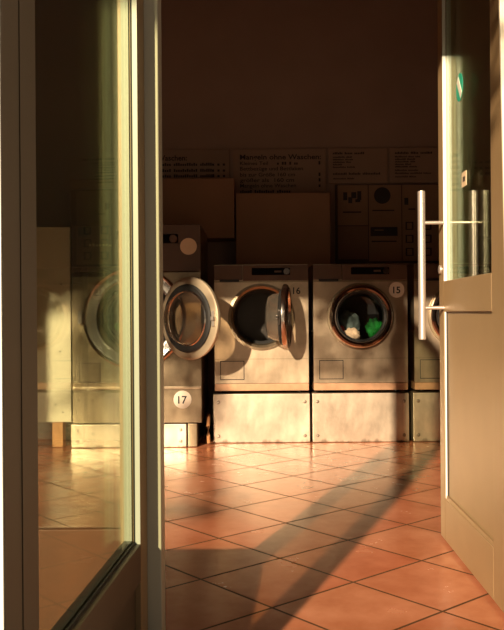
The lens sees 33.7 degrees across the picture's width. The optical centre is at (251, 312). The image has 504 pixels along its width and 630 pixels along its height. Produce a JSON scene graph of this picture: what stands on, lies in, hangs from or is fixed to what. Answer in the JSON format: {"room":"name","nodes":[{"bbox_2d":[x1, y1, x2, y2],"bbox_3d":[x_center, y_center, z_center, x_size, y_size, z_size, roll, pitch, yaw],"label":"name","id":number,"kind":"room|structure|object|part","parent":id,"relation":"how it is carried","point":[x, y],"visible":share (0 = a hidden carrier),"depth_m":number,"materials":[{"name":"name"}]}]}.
{"room":"laundromat entrance","nodes":[
{"label":"laundromat entrance","id":0,"kind":"room"},
{"bbox_2d":[35,0,490,423],"bbox_3d":[-0.006,-0.868,6.375,6.000,3.400,0.150,0,0,0],"label":"wall","id":1,"kind":"structure","parent":0,"point":[237,74],"depth_m":6.30,"materials":[{"name":"brown paint"}]},
{"bbox_2d":[162,149,229,178],"bbox_3d":[-0.526,-1.042,6.286,0.714,0.385,0.027,0,0,0],"label":"price board","id":2,"kind":"object","parent":1,"relation":"attached to","point":[193,163],"visible":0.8,"depth_m":6.28,"materials":[{"name":"grey"}]},
{"bbox_2d":[69,178,330,267],"bbox_3d":[-0.373,-0.529,6.135,1.877,0.876,0.329,0,0,0],"label":"panel","id":3,"kind":"object","parent":1,"relation":"attached to","point":[272,228],"depth_m":5.99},
{"bbox_2d":[233,149,325,200],"bbox_3d":[0.208,-1.047,6.286,0.702,0.385,0.027,0,0,0],"label":"price board","id":4,"kind":"object","parent":1,"relation":"attached to","point":[254,170],"visible":0.98,"depth_m":6.28,"materials":[{"name":"grey"}]},
{"bbox_2d":[328,148,387,183],"bbox_3d":[0.800,-1.112,6.286,0.446,0.264,0.027,0,0,0],"label":"price board","id":5,"kind":"object","parent":1,"relation":"attached to","point":[345,165],"visible":1,"depth_m":6.28,"materials":[{"name":"grey"}]},
{"bbox_2d":[335,184,438,263],"bbox_3d":[1.045,-0.676,6.284,0.831,0.596,0.031,0,0,0],"label":"control panel","id":6,"kind":"object","parent":1,"relation":"attached to","point":[375,223],"visible":0.84,"depth_m":6.27,"materials":[{"name":"painted metal"},{"name":"dark plastic"},{"name":"steel"}]},
{"bbox_2d":[374,187,390,203],"bbox_3d":[0.983,-0.887,6.271,0.125,0.125,0.002,0,0,0],"label":"speaker","id":7,"kind":"object","parent":6,"relation":"attached to","point":[382,195],"depth_m":6.27,"materials":[{"name":"grey plastic"}]},
{"bbox_2d":[389,148,438,182],"bbox_3d":[1.270,-1.115,6.286,0.464,0.264,0.027,0,0,0],"label":"price board","id":8,"kind":"object","parent":1,"relation":"attached to","point":[406,165],"visible":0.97,"depth_m":6.28,"materials":[{"name":"grey"}]},
{"bbox_2d":[38,423,503,629],"bbox_3d":[0.006,0.882,4.220,6.000,0.100,4.160,0,0,0],"label":"floor","id":9,"kind":"structure","parent":0,"point":[311,535],"depth_m":3.21,"materials":[{"name":"tile"}]},
{"bbox_2d":[36,227,72,446],"bbox_3d":[-1.400,0.152,5.439,0.538,1.377,0.503,0,0,0],"label":"cabinet","id":10,"kind":"object","parent":9,"relation":"on","point":[54,244],"visible":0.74,"depth_m":5.19,"materials":[{"name":"white metal"}]},
{"bbox_3d":[-1.217,0.761,5.240,0.068,0.157,0.080,0,0,0],"label":"leg","id":11,"kind":"part","parent":10,"relation":"part of","materials":[{"name":"orange wood"}]},
{"bbox_2d":[71,421,203,447],"bbox_3d":[-0.732,0.762,5.506,0.784,0.146,0.708,0,0,0],"label":"box","id":12,"kind":"object","parent":9,"relation":"on","point":[83,435],"visible":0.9,"depth_m":5.16,"materials":[{"name":"metal"}]},
{"bbox_2d":[72,224,220,442],"bbox_3d":[-0.649,0.138,5.384,0.935,1.373,1.152,0,0,0],"label":"washing machine","id":13,"kind":"object","parent":12,"relation":"on","point":[191,309],"visible":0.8,"depth_m":5.16,"materials":[{"name":"metal"}]},
{"bbox_3d":[-1.007,0.372,5.158,0.125,0.110,0.002,0,0,0],"label":"flap lid","id":14,"kind":"part","parent":13,"relation":"part of","materials":[{"name":"metal"}]},
{"bbox_3d":[-0.720,-0.402,5.165,0.800,0.292,0.017,0,0,0],"label":"control panel","id":15,"kind":"part","parent":13,"relation":"part of","materials":[{"name":"grey metal"}]},
{"bbox_3d":[-0.713,0.577,5.165,0.800,0.212,0.017,0,0,0],"label":"panel","id":16,"kind":"part","parent":13,"relation":"part of","materials":[{"name":"metal"}]},
{"bbox_3d":[-0.488,-0.462,5.146,0.052,0.052,0.009,0,0,0],"label":"program knob","id":17,"kind":"part","parent":13,"relation":"part of","materials":[{"name":"grey plastic"}]},
{"bbox_2d":[165,291,187,345],"bbox_3d":[-0.404,0.033,4.965,0.332,0.332,0.091,0,0,43],"label":"glass bowl","id":18,"kind":"object","parent":13,"relation":"on","point":[172,340],"depth_m":5.08,"materials":[{"name":"clear glass"}]},
{"bbox_3d":[-0.369,0.032,5.002,0.494,0.494,0.044,0,0,43],"label":"door","id":19,"kind":"part","parent":13,"relation":"part of","materials":[{"name":"silver metal"}]},
{"bbox_2d":[213,390,309,442],"bbox_3d":[0.063,0.674,5.615,0.618,0.312,0.609,0,0,0],"label":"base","id":20,"kind":"object","parent":9,"relation":"on","point":[239,416],"visible":0.95,"depth_m":5.32,"materials":[{"name":"metal"}]},
{"bbox_2d":[214,264,308,391],"bbox_3d":[0.061,0.100,5.460,0.602,0.820,1.040,0,0,0],"label":"washing machine","id":21,"kind":"object","parent":20,"relation":"on","point":[262,343],"visible":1,"depth_m":5.32,"materials":[{"name":"metal"}]},
{"bbox_3d":[-0.152,-0.258,5.321,0.182,0.094,0.022,0,0,0],"label":"detergent drawer","id":22,"kind":"part","parent":21,"relation":"part of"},
{"bbox_3d":[-0.126,0.367,5.318,0.145,0.113,0.002,0,0,0],"label":"flap lid","id":23,"kind":"part","parent":21,"relation":"part of","materials":[{"name":"metal"}]},
{"bbox_3d":[0.063,0.475,5.517,0.602,0.046,0.406,0,0,0],"label":"trim","id":24,"kind":"part","parent":21,"relation":"part of","materials":[{"name":"silver metal"}]},
{"bbox_2d":[265,293,278,340],"bbox_3d":[0.147,0.025,5.150,0.121,0.300,0.300,0,0,7],"label":"glass bowl","id":25,"kind":"object","parent":21,"relation":"on","point":[266,305],"depth_m":5.08,"materials":[{"name":"clear glass"}]},
{"bbox_3d":[0.151,-0.257,5.322,0.417,0.100,0.020,0,0,0],"label":"control panel","id":26,"kind":"part","parent":21,"relation":"part of","materials":[{"name":"grey metal"}]},
{"bbox_3d":[0.213,0.025,5.142,0.044,0.400,0.400,0,0,7],"label":"door","id":27,"kind":"part","parent":21,"relation":"part of","materials":[{"name":"silver metal"}]},
{"bbox_3d":[0.220,-0.266,5.305,0.048,0.048,0.014,0,0,0],"label":"program knob","id":28,"kind":"part","parent":21,"relation":"part of","materials":[{"name":"silver metal"}]},
{"bbox_2d":[307,385,408,441],"bbox_3d":[0.697,0.669,5.615,0.618,0.312,0.609,0,0,0],"label":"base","id":29,"kind":"object","parent":9,"relation":"on","point":[335,415],"visible":0.97,"depth_m":5.32,"materials":[{"name":"metal"}]},
{"bbox_2d":[308,264,407,390],"bbox_3d":[0.695,0.095,5.624,0.602,0.820,0.712,0,0,0],"label":"washing machine","id":30,"kind":"object","parent":29,"relation":"on","point":[337,360],"visible":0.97,"depth_m":5.32,"materials":[{"name":"metal"}]},
{"bbox_3d":[0.482,-0.262,5.321,0.182,0.094,0.022,0,0,0],"label":"detergent drawer","id":31,"kind":"part","parent":30,"relation":"part of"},
{"bbox_3d":[0.508,0.363,5.318,0.145,0.113,0.002,0,0,0],"label":"flap lid","id":32,"kind":"part","parent":30,"relation":"part of","materials":[{"name":"metal"}]},
{"bbox_2d":[338,310,359,330],"bbox_3d":[0.639,0.084,5.545,0.169,0.208,0.085,0,0,0],"label":"cloth","id":33,"kind":"object","parent":30,"relation":"in","point":[347,319],"visible":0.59,"depth_m":5.52,"materials":[{"name":"grey fabric"}]},
{"bbox_2d":[344,328,359,338],"bbox_3d":[0.655,0.141,5.454,0.111,0.094,0.070,0,0,0],"label":"cloth","id":34,"kind":"object","parent":30,"relation":"in","point":[354,333],"visible":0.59,"depth_m":5.43,"materials":[{"name":"white fabric"}]},
{"bbox_3d":[0.697,0.470,5.517,0.602,0.046,0.406,0,0,0],"label":"trim","id":35,"kind":"part","parent":30,"relation":"part of","materials":[{"name":"silver metal"}]},
{"bbox_3d":[0.694,0.021,5.290,0.400,0.400,0.044,0,0,0],"label":"door","id":36,"kind":"part","parent":30,"relation":"part of","materials":[{"name":"clear glass"}]},
{"bbox_2d":[365,317,381,336],"bbox_3d":[0.805,0.101,5.465,0.122,0.145,0.094,0,0,0],"label":"cloth","id":37,"kind":"object","parent":30,"relation":"in","point":[374,324],"visible":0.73,"depth_m":5.44,"materials":[{"name":"green fabric"}]},
{"bbox_3d":[0.785,-0.262,5.322,0.417,0.100,0.020,0,0,0],"label":"control panel","id":38,"kind":"part","parent":30,"relation":"part of","materials":[{"name":"grey metal"}]},
{"bbox_3d":[0.854,-0.270,5.305,0.048,0.048,0.014,0,0,0],"label":"program knob","id":39,"kind":"part","parent":30,"relation":"part of","materials":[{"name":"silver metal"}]},
{"bbox_2d":[404,387,439,441],"bbox_3d":[1.342,0.665,5.615,0.618,0.312,0.609,0,0,0],"label":"box","id":40,"kind":"object","parent":9,"relation":"on","point":[424,406],"visible":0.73,"depth_m":5.32,"materials":[{"name":"metal"}]},
{"bbox_2d":[407,263,491,390],"bbox_3d":[1.340,0.091,5.624,0.602,0.820,0.712,0,0,0],"label":"washing machine","id":41,"kind":"object","parent":40,"relation":"on","point":[423,355],"visible":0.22,"depth_m":5.32,"materials":[{"name":"metal"}]},
{"bbox_3d":[1.342,0.466,5.517,0.602,0.046,0.406,0,0,0],"label":"trim","id":42,"kind":"part","parent":41,"relation":"part of","materials":[{"name":"silver metal"}]},
{"bbox_3d":[1.127,-0.267,5.321,0.182,0.094,0.022,0,0,0],"label":"detergent drawer","id":43,"kind":"part","parent":41,"relation":"part of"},
{"bbox_3d":[1.153,0.358,5.318,0.145,0.113,0.002,0,0,0],"label":"flap lid","id":44,"kind":"part","parent":41,"relation":"part of","materials":[{"name":"metal"}]},
{"bbox_3d":[1.339,0.017,5.290,0.400,0.400,0.044,0,0,0],"label":"door","id":45,"kind":"part","parent":41,"relation":"part of","materials":[{"name":"silver metal"}]},
{"bbox_3d":[1.430,-0.266,5.322,0.417,0.100,0.020,0,0,0],"label":"control panel","id":46,"kind":"part","parent":41,"relation":"part of","materials":[{"name":"grey metal"}]},
{"bbox_3d":[1.499,-0.275,5.305,0.048,0.048,0.014,0,0,0],"label":"program knob","id":47,"kind":"part","parent":41,"relation":"part of","materials":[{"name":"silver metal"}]},
{"bbox_3d":[-0.006,-0.868,2.120,6.300,3.400,0.080,0,0,0],"label":"wall","id":48,"kind":"structure","parent":0,"visible":0},
{"bbox_2d":[38,527,120,629],"bbox_3d":[-1.391,-0.186,2.120,2.180,2.055,0.040,0,0,0],"label":"window","id":49,"kind":"structure","parent":48,"relation":"in","point":[69,558],"depth_m":2.10,"materials":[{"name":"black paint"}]},
{"bbox_2d":[144,0,165,629],"bbox_3d":[-0.265,-0.194,2.100,0.072,2.055,0.080,0,0,0],"label":"post","id":50,"kind":"object","parent":48,"relation":"attached to","point":[154,342],"visible":0.58,"depth_m":2.06,"materials":[{"name":"grey metal"}]},
{"bbox_2d":[0,0,147,629],"bbox_3d":[-0.322,-0.187,1.578,0.052,2.018,0.959,0,0,4],"label":"door","id":51,"kind":"structure","parent":50,"relation":"attached to","point":[116,597],"depth_m":1.22,"materials":[{"name":"beige paint"}]},
{"bbox_3d":[-0.315,0.594,1.610,0.050,0.090,0.735,0,0,4],"label":"rail","id":52,"kind":"part","parent":51,"relation":"part of","materials":[{"name":"grey metal"}]},
{"bbox_3d":[-0.318,0.731,1.611,0.030,0.183,0.735,0,0,4],"label":"kick panel","id":53,"kind":"part","parent":51,"relation":"part of","materials":[{"name":"brown paint"}]},
{"bbox_2d":[418,0,503,611],"bbox_3d":[0.660,-0.194,2.608,0.141,2.018,0.885,0,0,1],"label":"door","id":54,"kind":"structure","parent":48,"relation":"in","point":[471,309],"depth_m":2.66,"materials":[{"name":"beige paint"}]},
{"bbox_3d":[0.607,-0.170,2.971,0.027,0.530,0.027,0,0,1],"label":"pull handle","id":55,"kind":"part","parent":54,"relation":"part of","materials":[{"name":"silver metal"}]},
{"bbox_3d":[0.707,-0.060,2.665,0.050,0.110,0.620,0,0,1],"label":"rail","id":56,"kind":"part","parent":54,"relation":"part of","materials":[{"name":"grey metal"}]},
{"bbox_3d":[0.713,0.739,2.665,0.050,0.153,0.620,0,0,1],"label":"rail","id":57,"kind":"part","parent":54,"relation":"part of","materials":[{"name":"beige paint"}]},
{"bbox_3d":[0.693,0.657,2.659,0.007,0.011,0.608,0,0,1],"label":"panel moulding","id":58,"kind":"part","parent":54,"relation":"part of","materials":[{"name":"beige paint"}]},
{"bbox_3d":[0.711,0.329,2.665,0.032,0.667,0.620,0,0,1],"label":"panel","id":59,"kind":"part","parent":54,"relation":"part of","materials":[{"name":"beige paint"}]},
{"bbox_2d":[499,0,503,231],"bbox_3d":[0.673,-0.211,2.066,0.096,2.075,0.012,-1,0,0],"label":"door frame","id":60,"kind":"structure","parent":48,"relation":"attached to","point":[501,2],"depth_m":2.06,"materials":[{"name":"beige paint"}]}
]}

